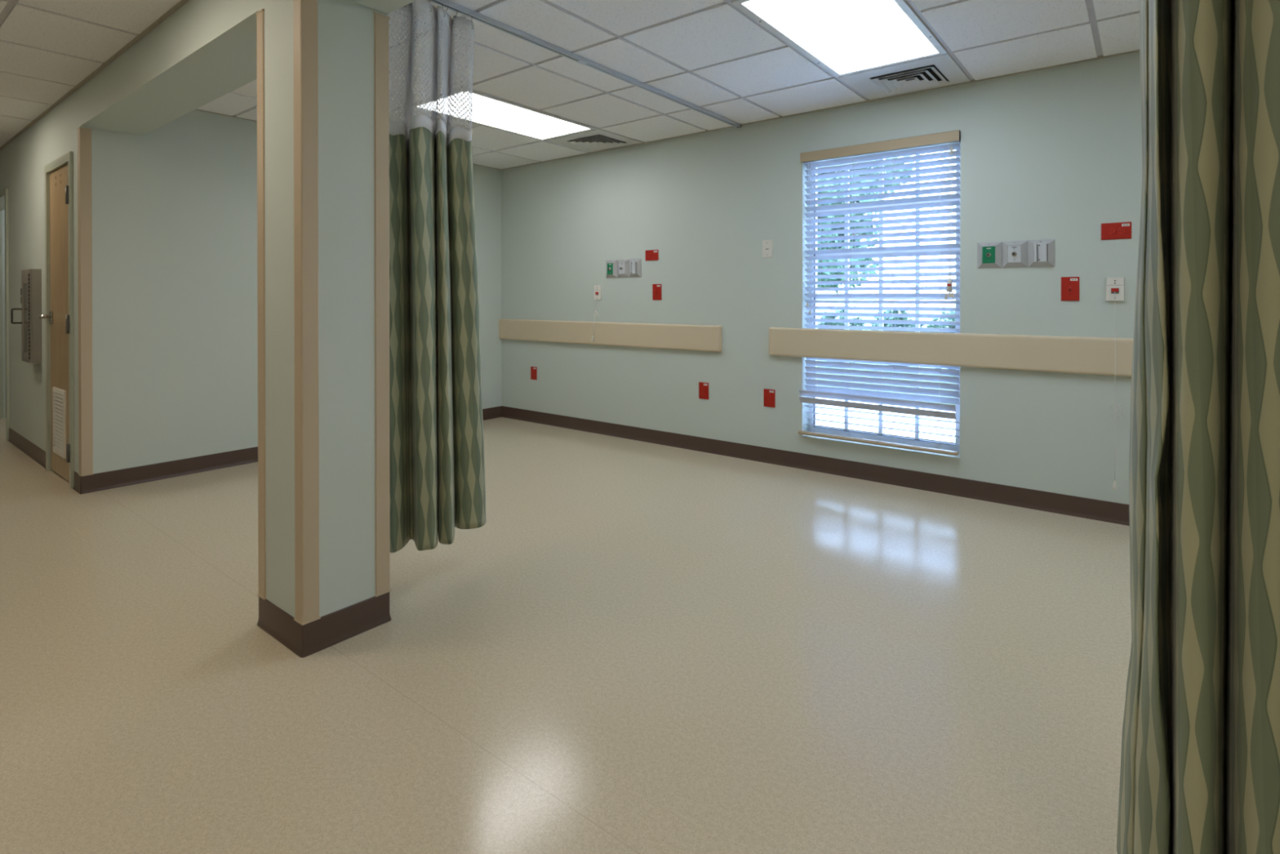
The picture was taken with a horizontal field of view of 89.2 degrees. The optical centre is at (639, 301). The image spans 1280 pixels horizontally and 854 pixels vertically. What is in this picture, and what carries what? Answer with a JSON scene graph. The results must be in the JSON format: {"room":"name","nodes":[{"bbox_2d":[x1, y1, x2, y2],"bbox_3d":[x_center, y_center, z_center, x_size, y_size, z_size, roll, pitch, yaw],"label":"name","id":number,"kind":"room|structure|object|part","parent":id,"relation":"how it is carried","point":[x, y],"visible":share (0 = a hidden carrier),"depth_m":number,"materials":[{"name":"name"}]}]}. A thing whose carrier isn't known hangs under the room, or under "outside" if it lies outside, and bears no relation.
{"room":"hospital room","nodes":[
{"label":"hospital room","id":0,"kind":"room"},
{"bbox_2d":[2,209,5,417],"bbox_3d":[-4.118,-0.201,6.208,3.750,2.700,2.410,0,0,38],"label":"wall","id":1,"kind":"structure","parent":0,"point":[3,211],"depth_m":6.37,"materials":[{"name":"paint"}]},
{"bbox_2d":[0,188,9,440],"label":"door frame","id":2,"kind":"structure","parent":1,"relation":"in","point":[3,193],"depth_m":5.37,"materials":[{"name":"paint"}]},
{"bbox_2d":[0,0,415,471],"bbox_3d":[-2.359,-0.186,3.308,14.200,2.700,0.305,0,0,38],"label":"wall","id":3,"kind":"structure","parent":0,"point":[205,51],"depth_m":3.64,"materials":[{"name":"paint"}]},
{"bbox_2d":[10,268,41,363],"bbox_3d":[-4.383,0.104,4.627,0.290,0.662,0.124,0,0,38],"label":"upper cabinet","id":4,"kind":"object","parent":3,"relation":"attached to","point":[31,279],"visible":1,"depth_m":4.57,"materials":[{"name":"grey metal"}]},
{"bbox_3d":[-4.486,0.107,4.669,0.011,0.111,0.062,0,0,38],"label":"pull handle","id":5,"kind":"part","parent":4,"relation":"part of","materials":[{"name":"white plastic"}]},
{"bbox_3d":[-4.378,0.104,4.629,0.278,0.658,0.012,0,0,38],"label":"cabinet door","id":6,"kind":"part","parent":4,"relation":"part of","materials":[{"name":"grey metal"}]},
{"bbox_2d":[8,427,82,494],"bbox_3d":[-5.699,1.098,5.741,5.950,0.108,0.010,0,0,38],"label":"baseboard","id":7,"kind":"structure","parent":3,"relation":"attached to","point":[36,453],"depth_m":4.77,"materials":[{"name":"plastic"}]},
{"bbox_2d":[37,151,74,488],"bbox_3d":[-3.765,0.118,4.263,0.716,2.083,0.212,0,0,38],"label":"door","id":8,"kind":"structure","parent":3,"relation":"in","point":[58,316],"depth_m":4.25,"materials":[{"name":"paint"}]},
{"bbox_3d":[-3.970,0.114,4.338,0.145,0.090,0.076,0,0,38],"label":"lever handle","id":9,"kind":"part","parent":8,"relation":"part of","materials":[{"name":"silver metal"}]},
{"bbox_3d":[-3.812,0.793,4.258,0.317,0.433,0.011,0,0,38],"label":"louver frame","id":10,"kind":"part","parent":8,"relation":"part of","materials":[{"name":"white plastic"}]},
{"bbox_2d":[0,0,189,150],"bbox_3d":[-2.460,-1.288,3.175,14.200,0.011,0.020,0,0,38],"label":"trim","id":11,"kind":"structure","parent":3,"relation":"attached to","point":[182,2],"depth_m":3.49,"materials":[{"name":"paint"}]},
{"bbox_2d":[74,87,502,473],"bbox_3d":[-2.424,-0.196,5.215,0.140,2.700,3.223,0,0,38],"label":"wall","id":12,"kind":"structure","parent":0,"point":[175,308],"depth_m":4.31,"materials":[{"name":"paint"}]},
{"bbox_2d":[76,127,93,476],"bbox_3d":[-3.369,0.005,3.940,0.060,2.099,0.060,0,0,38],"label":"guard","id":13,"kind":"object","parent":12,"relation":"attached to","point":[84,135],"visible":1,"depth_m":3.92,"materials":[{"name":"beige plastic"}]},
{"bbox_2d":[80,405,502,493],"bbox_3d":[-2.368,1.101,5.171,0.010,0.108,3.233,0,0,38],"label":"baseboard","id":14,"kind":"structure","parent":12,"relation":"attached to","point":[158,471],"depth_m":4.27,"materials":[{"name":"plastic"}]},
{"bbox_2d":[195,109,501,169],"bbox_3d":[-2.273,-1.298,5.272,0.020,0.011,2.898,0,0,38],"label":"trim","id":15,"kind":"structure","parent":12,"relation":"attached to","point":[233,116],"depth_m":4.54,"materials":[{"name":"paint"}]},
{"bbox_2d":[257,0,387,617],"bbox_3d":[-1.148,0.061,2.357,0.338,2.215,0.305,0,0,38],"label":"wall column","id":16,"kind":"structure","parent":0,"point":[345,28],"depth_m":2.24,"materials":[{"name":"paint"}]},
{"bbox_2d":[255,8,266,599],"bbox_3d":[-1.342,0.014,2.345,0.060,2.099,0.060,0,0,38],"label":"guard","id":17,"kind":"object","parent":16,"relation":"attached to","point":[260,15],"visible":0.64,"depth_m":2.32,"materials":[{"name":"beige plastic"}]},
{"bbox_2d":[293,0,320,625],"bbox_3d":[-1.113,0.015,2.165,0.060,2.099,0.060,0,0,38],"label":"guard","id":18,"kind":"object","parent":16,"relation":"attached to","point":[304,11],"visible":1,"depth_m":2.15,"materials":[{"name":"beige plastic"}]},
{"bbox_2d":[257,591,391,657],"bbox_3d":[-1.148,1.115,2.362,0.358,0.108,0.325,0,0,38],"label":"baseboard","id":19,"kind":"structure","parent":16,"relation":"attached to","point":[340,625],"depth_m":2.24,"materials":[{"name":"plastic"}]},
{"bbox_2d":[373,11,391,596],"bbox_3d":[-0.954,0.013,2.368,0.060,2.099,0.060,0,0,38],"label":"guard","id":20,"kind":"object","parent":16,"relation":"attached to","point":[381,62],"visible":1,"depth_m":2.35,"materials":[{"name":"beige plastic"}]},
{"bbox_2d":[0,417,1131,853],"bbox_3d":[-2.200,1.188,3.517,14.200,0.050,9.200,0,0,38],"label":"floor","id":21,"kind":"structure","parent":0,"point":[638,646],"depth_m":2.05,"materials":[{"name":"plastic"}]},
{"bbox_2d":[0,0,1139,168],"bbox_3d":[-2.691,-1.313,2.881,14.200,0.058,7.613,0,0,38],"label":"ceiling","id":22,"kind":"structure","parent":0,"point":[711,55],"depth_m":3.38,"materials":[{"name":"tile"}]},
{"bbox_2d":[408,87,596,141],"bbox_3d":[-0.926,-1.295,4.580,0.590,0.019,1.194,0,0,38],"label":"recessed light","id":23,"kind":"object","parent":22,"relation":"in","point":[488,110],"visible":0.75,"depth_m":4.60,"materials":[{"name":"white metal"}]},
{"bbox_2d":[426,0,741,128],"bbox_3d":[-0.161,-1.275,3.623,0.037,0.022,2.874,0,0,38],"label":"track","id":24,"kind":"object","parent":22,"relation":"attached to","point":[451,6],"visible":1,"depth_m":3.35,"materials":[{"name":"metal"}]},
{"bbox_2d":[388,0,486,552],"bbox_3d":[-0.864,-0.141,2.741,0.342,2.247,0.426,0,0,5],"label":"privacy curtain","id":25,"kind":"object","parent":24,"relation":"hanging from","point":[437,462],"visible":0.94,"depth_m":2.69,"materials":[{"name":"green fabric"}]},
{"bbox_3d":[-0.927,-0.967,2.774,0.197,0.529,0.467,0,0,38],"label":"net panel","id":26,"kind":"part","parent":25,"relation":"part of","materials":[{"name":"white fabric"}]},
{"bbox_2d":[544,128,642,152],"bbox_3d":[-0.377,-1.294,5.279,0.586,0.020,0.539,0,0,38],"label":"ceiling vent","id":27,"kind":"object","parent":22,"relation":"in","point":[597,140],"visible":0.99,"depth_m":5.24,"materials":[{"name":"white metal"}]},
{"bbox_2d":[730,0,946,77],"bbox_3d":[0.991,-1.287,3.073,0.590,0.019,1.194,0,0,38],"label":"recessed light","id":28,"kind":"object","parent":22,"relation":"in","point":[844,37],"visible":1,"depth_m":3.08,"materials":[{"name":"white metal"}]},
{"bbox_2d":[838,53,970,100],"bbox_3d":[1.540,-1.286,3.771,0.586,0.020,0.539,0,0,38],"label":"ceiling vent","id":29,"kind":"object","parent":22,"relation":"in","point":[942,70],"visible":1,"depth_m":3.74,"materials":[{"name":"white metal"}]},
{"bbox_2d":[501,51,1142,504],"bbox_3d":[1.880,-0.189,4.008,8.400,2.700,0.200,0,0,38],"label":"wall","id":30,"kind":"structure","parent":0,"point":[1055,153],"depth_m":4.51,"materials":[{"name":"paint"}]},
{"bbox_2d":[530,366,537,379],"bbox_3d":[-1.010,0.683,6.150,0.081,0.123,0.012,0,0,38],"label":"wall outlet","id":31,"kind":"object","parent":30,"relation":"attached to","point":[533,369],"visible":1,"depth_m":6.14,"materials":[{"name":"red plastic"}]},
{"bbox_2d":[591,285,601,341],"bbox_3d":[-0.382,0.104,5.621,0.075,0.479,0.063,0,0,38],"label":"station","id":32,"kind":"object","parent":30,"relation":"attached to","point":[597,289],"visible":1,"depth_m":5.62,"materials":[{"name":"white plastic"}]},
{"bbox_2d":[498,319,722,352],"bbox_3d":[-0.388,0.280,5.644,2.531,0.201,0.035,0,0,38],"label":"rail","id":33,"kind":"object","parent":30,"relation":"attached to","point":[707,338],"visible":1,"depth_m":5.46,"materials":[{"name":"beige plastic"}]},
{"bbox_2d":[605,258,641,278],"bbox_3d":[-0.152,-0.274,5.451,0.384,0.152,0.043,0,0,38],"label":"outlet panel","id":34,"kind":"object","parent":30,"relation":"attached to","point":[632,268],"visible":1,"depth_m":5.44,"materials":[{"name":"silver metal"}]},
{"bbox_3d":[-0.251,-0.275,5.534,0.065,0.096,0.013,0,0,38],"label":"plate","id":35,"kind":"part","parent":34,"relation":"part of","materials":[{"name":"green plastic"}]},
{"bbox_3d":[-0.150,-0.275,5.455,0.065,0.096,0.013,0,0,38],"label":"plate","id":36,"kind":"part","parent":34,"relation":"part of","materials":[{"name":"white plastic"}]},
{"bbox_2d":[645,249,658,260],"bbox_3d":[0.094,-0.373,5.276,0.130,0.085,0.012,0,0,38],"label":"wall outlet","id":37,"kind":"object","parent":30,"relation":"attached to","point":[651,255],"visible":1,"depth_m":5.27,"materials":[{"name":"red plastic"}]},
{"bbox_2d":[652,284,661,300],"bbox_3d":[0.133,-0.073,5.242,0.089,0.129,0.021,0,0,38],"label":"wall switch","id":38,"kind":"object","parent":30,"relation":"attached to","point":[656,288],"visible":1,"depth_m":5.25,"materials":[{"name":"red plastic"}]},
{"bbox_2d":[698,382,708,399],"bbox_3d":[0.487,0.687,4.973,0.087,0.127,0.012,0,0,38],"label":"wall outlet","id":39,"kind":"object","parent":30,"relation":"attached to","point":[703,387],"visible":1,"depth_m":4.97,"materials":[{"name":"red plastic"}]},
{"bbox_2d":[762,240,773,257],"bbox_3d":[0.910,-0.373,4.637,0.082,0.127,0.008,0,0,38],"label":"switch plate","id":40,"kind":"object","parent":30,"relation":"attached to","point":[767,245],"visible":1,"depth_m":4.63,"materials":[{"name":"white plastic"}]},
{"bbox_2d":[764,388,775,407],"bbox_3d":[0.922,0.692,4.631,0.088,0.126,0.012,0,0,38],"label":"wall outlet","id":41,"kind":"object","parent":30,"relation":"attached to","point":[769,394],"visible":1,"depth_m":4.62,"materials":[{"name":"red plastic"}]},
{"bbox_2d":[502,405,1129,525],"bbox_3d":[1.870,1.107,3.888,8.260,0.108,0.010,0,0,38],"label":"baseboard","id":42,"kind":"structure","parent":30,"relation":"attached to","point":[1062,504],"depth_m":4.22,"materials":[{"name":"plastic"}]},
{"bbox_2d":[501,49,1139,169],"bbox_3d":[1.867,-1.291,3.872,8.260,0.011,0.020,0,0,38],"label":"trim","id":43,"kind":"structure","parent":30,"relation":"attached to","point":[1137,51],"depth_m":4.15,"materials":[{"name":"paint"}]},
{"bbox_2d":[808,143,960,453],"bbox_3d":[1.611,-0.027,4.295,0.999,1.917,0.078,0,0,38],"label":"window","id":44,"kind":"structure","parent":30,"relation":"in","point":[931,444],"depth_m":4.28,"materials":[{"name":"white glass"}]},
{"bbox_2d":[797,129,960,455],"bbox_3d":[1.514,-0.051,4.180,1.008,1.930,0.111,0,0,38],"label":"window blind","id":45,"kind":"object","parent":44,"relation":"attached to","point":[941,142],"visible":0.84,"depth_m":4.17,"materials":[{"name":"white plastic"}]},
{"bbox_3d":[1.151,-0.472,4.447,0.007,0.963,0.002,0,0,-7],"label":"tilt cord","id":46,"kind":"part","parent":45,"relation":"part of","materials":[{"name":"white fabric"}]},
{"bbox_3d":[1.166,-0.444,4.436,0.007,1.020,0.002,0,0,-7],"label":"tilt cord","id":47,"kind":"part","parent":45,"relation":"part of","materials":[{"name":"white fabric"}]},
{"bbox_3d":[1.214,-0.032,4.428,0.002,1.840,0.091,0,0,38],"label":"ladder cord","id":48,"kind":"part","parent":45,"relation":"part of","materials":[{"name":"white fabric"}]},
{"bbox_3d":[1.403,-0.031,4.280,0.002,1.840,0.091,0,0,38],"label":"ladder cord","id":49,"kind":"part","parent":45,"relation":"part of","materials":[{"name":"white fabric"}]},
{"bbox_3d":[1.492,0.904,4.160,1.005,0.020,0.045,0,0,38],"label":"rail","id":50,"kind":"part","parent":45,"relation":"part of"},
{"bbox_3d":[1.534,-0.967,4.194,0.985,0.030,0.052,0,0,38],"label":"head rail","id":51,"kind":"part","parent":45,"relation":"part of","materials":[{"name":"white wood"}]},
{"bbox_3d":[1.607,-0.030,4.120,0.002,1.840,0.091,0,0,38],"label":"ladder cord","id":52,"kind":"part","parent":45,"relation":"part of","materials":[{"name":"white fabric"}]},
{"bbox_3d":[1.827,-0.029,3.947,0.002,1.840,0.091,0,0,38],"label":"ladder cord","id":53,"kind":"part","parent":45,"relation":"part of","materials":[{"name":"white fabric"}]},
{"bbox_3d":[1.853,-0.537,3.891,0.004,0.827,0.012,0,0,-28],"label":"lift cord","id":54,"kind":"part","parent":45,"relation":"part of","materials":[{"name":"white fabric"}]},
{"bbox_3d":[1.864,-0.537,3.883,0.008,0.827,0.004,0,0,-1],"label":"lift cord","id":55,"kind":"part","parent":45,"relation":"part of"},
{"bbox_2d":[768,327,1133,377],"bbox_3d":[1.973,0.289,3.788,2.680,0.201,0.035,0,0,38],"label":"rail","id":56,"kind":"object","parent":30,"relation":"attached to","point":[1048,353],"visible":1,"depth_m":3.81,"materials":[{"name":"beige plastic"}]},
{"bbox_2d":[977,239,1054,268],"bbox_3d":[2.116,-0.266,3.667,0.384,0.152,0.043,0,0,38],"label":"outlet panel","id":57,"kind":"object","parent":30,"relation":"attached to","point":[1027,253],"visible":1,"depth_m":3.66,"materials":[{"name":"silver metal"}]},
{"bbox_3d":[2.018,-0.267,3.750,0.065,0.096,0.013,0,0,38],"label":"plate","id":58,"kind":"part","parent":57,"relation":"part of","materials":[{"name":"green plastic"}]},
{"bbox_3d":[2.119,-0.267,3.671,0.065,0.096,0.013,0,0,38],"label":"plate","id":59,"kind":"part","parent":57,"relation":"part of","materials":[{"name":"white plastic"}]},
{"bbox_3d":[2.220,-0.266,3.592,0.065,0.097,0.010,0,0,38],"label":"plate","id":60,"kind":"part","parent":57,"relation":"part of","materials":[{"name":"white plastic"}]},
{"bbox_2d":[1061,276,1079,300],"bbox_3d":[2.329,-0.066,3.514,0.083,0.129,0.021,0,0,38],"label":"wall switch","id":61,"kind":"object","parent":30,"relation":"attached to","point":[1069,285],"visible":1,"depth_m":3.52,"materials":[{"name":"red plastic"}]},
{"bbox_2d":[1106,277,1124,489],"bbox_3d":[2.477,0.428,3.381,0.080,1.102,0.051,0,0,38],"label":"station","id":62,"kind":"object","parent":30,"relation":"attached to","point":[1114,286],"visible":1,"depth_m":3.38,"materials":[{"name":"white plastic"}]},
{"bbox_3d":[2.471,0.444,3.374,0.005,0.989,0.033,0,0,31],"label":"pull cord","id":63,"kind":"part","parent":62,"relation":"part of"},
{"bbox_2d":[1112,480,1117,489],"bbox_3d":[2.471,0.956,3.376,0.022,0.045,0.022,0,0,38],"label":"pendant","id":64,"kind":"object","parent":62,"relation":"attached to","point":[1114,486],"depth_m":3.37,"materials":[{"name":"white plastic"}]},
{"bbox_2d":[1101,222,1131,239],"bbox_3d":[2.490,-0.367,3.392,0.128,0.087,0.012,0,0,38],"label":"wall outlet","id":65,"kind":"object","parent":30,"relation":"attached to","point":[1122,230],"visible":1,"depth_m":3.39,"materials":[{"name":"red plastic"}]},
{"bbox_2d":[1107,227,1115,234],"bbox_3d":[2.473,-0.367,3.402,0.033,0.033,0.006,0,0,38],"label":"receptacle","id":66,"kind":"object","parent":65,"relation":"attached to","point":[1110,230],"depth_m":3.40,"materials":[{"name":"red plastic"}]},
{"bbox_2d":[1116,227,1124,234],"bbox_3d":[2.504,-0.367,3.378,0.033,0.033,0.006,0,0,38],"label":"receptacle","id":67,"kind":"object","parent":65,"relation":"attached to","point":[1119,230],"depth_m":3.38,"materials":[{"name":"red plastic"}]},
{"label":"outside","id":68,"kind":"structure","parent":0,"visible":0},
{"bbox_2d":[817,309,955,404],"bbox_3d":[19.710,1.241,41.246,100.000,0.140,70.800,0,0,38],"label":"lawn","id":69,"kind":"structure","parent":68,"point":[818,310],"depth_m":42.75,"materials":[{"name":"green plant"}]},
{"bbox_2d":[817,310,864,363],"bbox_3d":[4.218,0.730,13.572,1.025,1.218,1.062,0,0,-12],"label":"shrub","id":70,"kind":"object","parent":69,"relation":"on","point":[836,311],"visible":0.09,"depth_m":13.44,"materials":[{"name":"green plant"}]},
{"bbox_2d":[817,155,914,293],"bbox_3d":[8.632,-4.632,38.178,13.688,11.681,12.604,0,0,38],"label":"tree","id":71,"kind":"object","parent":69,"relation":"on","point":[871,213],"visible":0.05,"depth_m":35.47,"materials":[{"name":"green plant"}]},
{"bbox_2d":[870,305,927,366],"bbox_3d":[5.078,0.732,12.852,1.010,1.289,1.054,0,0,-26],"label":"shrub","id":72,"kind":"object","parent":69,"relation":"on","point":[886,311],"visible":0.11,"depth_m":12.72,"materials":[{"name":"green plant"}]},
{"bbox_2d":[925,311,955,369],"bbox_3d":[5.845,0.736,12.013,1.130,1.239,1.016,0,0,38],"label":"shrub","id":73,"kind":"object","parent":69,"relation":"on","point":[943,312],"visible":0.07,"depth_m":12.02,"materials":[{"name":"green plant"}]},
{"bbox_3d":[1.797,-1.267,2.084,0.037,0.022,2.874,0,0,38],"label":"track","id":74,"kind":"object","parent":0,"visible":0},
{"bbox_2d":[1116,0,1279,853],"bbox_3d":[0.961,-0.096,1.104,0.198,2.322,0.391,0,0,-7],"label":"privacy curtain","id":75,"kind":"object","parent":74,"relation":"hanging from","point":[1200,767],"visible":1,"depth_m":1.03,"materials":[{"name":"green fabric"}]},
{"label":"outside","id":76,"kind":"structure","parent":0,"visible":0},
{"bbox_2d":[817,397,955,435],"bbox_3d":[-3.650,1.392,11.543,100.000,0.100,4.777,0,0,38],"label":"walkway","id":77,"kind":"structure","parent":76,"point":[908,427],"depth_m":7.49,"materials":[{"name":"concrete"}]}
]}

